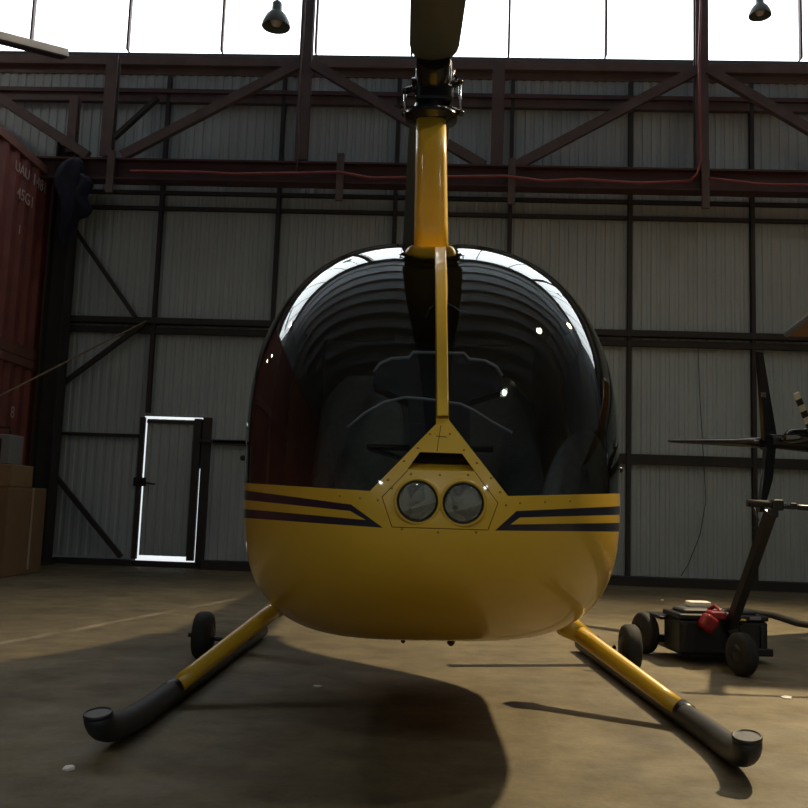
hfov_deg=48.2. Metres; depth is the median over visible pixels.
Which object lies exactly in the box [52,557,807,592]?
baseboard
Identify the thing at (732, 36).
window
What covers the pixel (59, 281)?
pillar
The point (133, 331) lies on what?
trim
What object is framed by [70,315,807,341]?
trim
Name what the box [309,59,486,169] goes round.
trim
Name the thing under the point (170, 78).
trim
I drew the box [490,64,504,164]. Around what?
trim
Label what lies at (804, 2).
window
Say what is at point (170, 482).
door
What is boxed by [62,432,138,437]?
trim
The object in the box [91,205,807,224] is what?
trim
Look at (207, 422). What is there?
trim
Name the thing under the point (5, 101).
trim
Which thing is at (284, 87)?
trim
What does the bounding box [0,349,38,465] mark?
shipping container
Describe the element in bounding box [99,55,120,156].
trim
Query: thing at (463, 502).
landing light
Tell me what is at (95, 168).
steel beam
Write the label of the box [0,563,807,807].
floor
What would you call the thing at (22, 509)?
cardboard box
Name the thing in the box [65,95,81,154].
trim
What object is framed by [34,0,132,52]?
window
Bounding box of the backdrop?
[135,416,202,561]
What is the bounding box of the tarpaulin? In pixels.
[54,158,93,247]
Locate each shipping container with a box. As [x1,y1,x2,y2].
[0,125,52,362]
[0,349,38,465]
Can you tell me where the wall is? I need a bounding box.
[0,73,807,581]
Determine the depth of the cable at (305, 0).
11.45 m
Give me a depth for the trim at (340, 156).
11.24 m
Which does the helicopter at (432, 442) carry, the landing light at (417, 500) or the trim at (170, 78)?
the landing light at (417, 500)
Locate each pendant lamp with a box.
[262,0,289,33]
[748,0,771,21]
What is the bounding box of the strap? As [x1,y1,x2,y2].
[0,320,146,395]
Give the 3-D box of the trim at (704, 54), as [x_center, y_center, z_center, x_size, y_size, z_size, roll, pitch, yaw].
[3.785,-5.055,11.522,0.160,4.284,0.120,2,-7,2]
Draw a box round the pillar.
[30,142,79,564]
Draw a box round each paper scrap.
[62,765,74,770]
[781,695,791,698]
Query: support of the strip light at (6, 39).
hanging from the ceiling
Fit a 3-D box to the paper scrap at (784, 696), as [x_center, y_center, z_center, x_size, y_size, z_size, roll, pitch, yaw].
[1.834,1.405,4.332,0.050,0.007,0.052,-2,-8,34]
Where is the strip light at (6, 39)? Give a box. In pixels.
[0,31,68,59]
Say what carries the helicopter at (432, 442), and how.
on the floor
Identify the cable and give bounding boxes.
[130,170,689,183]
[295,0,305,171]
[689,0,701,180]
[709,177,807,185]
[724,608,807,627]
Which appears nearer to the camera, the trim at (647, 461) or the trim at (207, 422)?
the trim at (647, 461)
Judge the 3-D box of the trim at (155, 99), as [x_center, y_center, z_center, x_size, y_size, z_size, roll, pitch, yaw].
[-3.442,-3.674,11.599,0.571,0.581,0.080,2,-7,2]
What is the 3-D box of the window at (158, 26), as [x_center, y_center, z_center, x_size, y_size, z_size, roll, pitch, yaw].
[-3.037,-6.051,12.348,1.285,2.590,0.110,2,-7,2]
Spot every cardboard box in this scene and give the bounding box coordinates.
[0,464,32,487]
[0,486,45,577]
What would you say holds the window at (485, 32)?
in the wall
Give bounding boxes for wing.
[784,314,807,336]
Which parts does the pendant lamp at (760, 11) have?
bulb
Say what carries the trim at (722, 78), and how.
attached to the wall
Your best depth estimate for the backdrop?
11.51 m
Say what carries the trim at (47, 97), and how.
attached to the wall
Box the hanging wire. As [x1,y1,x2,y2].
[681,348,705,575]
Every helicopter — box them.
[83,0,762,766]
[668,352,807,511]
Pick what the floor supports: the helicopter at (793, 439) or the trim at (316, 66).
the helicopter at (793, 439)
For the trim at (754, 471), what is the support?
attached to the wall
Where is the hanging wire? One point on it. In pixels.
(698, 348)
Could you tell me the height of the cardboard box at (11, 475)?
0.234 m
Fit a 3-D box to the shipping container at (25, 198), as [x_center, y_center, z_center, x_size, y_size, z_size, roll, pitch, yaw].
[-6.038,-2.497,5.681,2.446,2.500,12.226,2,-7,2]
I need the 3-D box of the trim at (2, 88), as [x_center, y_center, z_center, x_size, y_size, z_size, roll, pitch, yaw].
[0.634,-4.027,11.840,18.000,0.054,0.120,2,-7,2]
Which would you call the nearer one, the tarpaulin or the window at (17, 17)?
the tarpaulin
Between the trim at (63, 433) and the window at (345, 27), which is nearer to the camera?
the trim at (63, 433)
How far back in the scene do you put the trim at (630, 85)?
11.33 m
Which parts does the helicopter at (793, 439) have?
tail rotor blade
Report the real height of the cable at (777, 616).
0.058 m
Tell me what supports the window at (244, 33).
in the wall
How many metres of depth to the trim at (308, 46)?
11.56 m
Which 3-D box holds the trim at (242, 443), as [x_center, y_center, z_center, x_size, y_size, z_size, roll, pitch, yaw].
[3.521,0.667,11.207,11.900,0.050,0.060,2,-7,2]
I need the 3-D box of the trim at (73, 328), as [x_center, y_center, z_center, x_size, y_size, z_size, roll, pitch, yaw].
[0.524,-0.836,11.497,18.000,0.077,0.070,2,-7,2]
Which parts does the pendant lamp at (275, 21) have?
bulb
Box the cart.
[632,499,807,675]
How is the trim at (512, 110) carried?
attached to the wall
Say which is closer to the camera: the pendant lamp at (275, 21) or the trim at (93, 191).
the pendant lamp at (275, 21)
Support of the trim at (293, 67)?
attached to the wall
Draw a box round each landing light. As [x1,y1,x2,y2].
[394,477,440,524]
[440,479,486,526]
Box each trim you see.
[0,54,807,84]
[0,86,807,103]
[0,91,807,113]
[0,93,91,156]
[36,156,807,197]
[58,475,122,558]
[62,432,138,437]
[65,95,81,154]
[66,320,147,384]
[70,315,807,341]
[70,325,807,351]
[77,230,137,318]
[89,189,807,207]
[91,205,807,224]
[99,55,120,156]
[105,150,115,192]
[112,95,159,139]
[119,59,301,157]
[131,417,212,563]
[145,75,172,412]
[199,439,245,442]
[213,440,807,462]
[270,78,287,319]
[294,0,315,160]
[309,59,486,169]
[335,153,344,200]
[392,78,401,243]
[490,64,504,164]
[507,80,514,252]
[507,158,515,204]
[516,65,697,169]
[619,457,807,469]
[625,81,632,575]
[693,0,708,167]
[701,160,709,208]
[706,65,807,135]
[748,83,758,580]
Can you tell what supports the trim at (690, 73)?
attached to the wall
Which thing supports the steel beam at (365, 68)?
attached to the wall
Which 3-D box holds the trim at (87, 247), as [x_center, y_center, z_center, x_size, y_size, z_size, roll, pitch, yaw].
[-3.901,-1.740,11.694,1.001,1.281,0.050,2,-7,2]
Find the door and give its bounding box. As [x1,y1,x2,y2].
[133,419,202,560]
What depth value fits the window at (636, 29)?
11.99 m
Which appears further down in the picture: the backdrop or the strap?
the backdrop
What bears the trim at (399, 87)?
attached to the wall
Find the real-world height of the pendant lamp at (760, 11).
3.025 m
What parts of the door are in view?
handle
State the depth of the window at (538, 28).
12.04 m
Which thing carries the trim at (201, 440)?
attached to the wall
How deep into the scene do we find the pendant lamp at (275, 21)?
10.53 m
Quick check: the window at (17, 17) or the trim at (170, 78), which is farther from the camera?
the window at (17, 17)
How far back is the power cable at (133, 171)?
11.19 m
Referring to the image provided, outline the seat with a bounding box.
[542,431,606,494]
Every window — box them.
[0,0,36,50]
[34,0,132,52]
[130,0,225,53]
[223,0,319,54]
[317,0,412,55]
[413,0,510,57]
[509,0,607,58]
[606,0,692,59]
[708,0,802,61]
[801,0,807,60]
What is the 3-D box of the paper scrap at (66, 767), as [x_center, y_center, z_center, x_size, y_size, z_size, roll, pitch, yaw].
[-1.040,1.127,2.799,0.035,0.009,0.035,-3,-8,36]
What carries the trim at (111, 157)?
attached to the wall
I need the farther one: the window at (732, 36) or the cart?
the window at (732, 36)
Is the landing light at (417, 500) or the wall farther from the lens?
the wall
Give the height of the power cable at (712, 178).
0.091 m
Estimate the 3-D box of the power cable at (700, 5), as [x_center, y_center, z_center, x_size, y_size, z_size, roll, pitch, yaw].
[3.610,-3.894,11.171,0.171,2.361,0.050,2,-7,2]
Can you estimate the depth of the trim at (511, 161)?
11.15 m

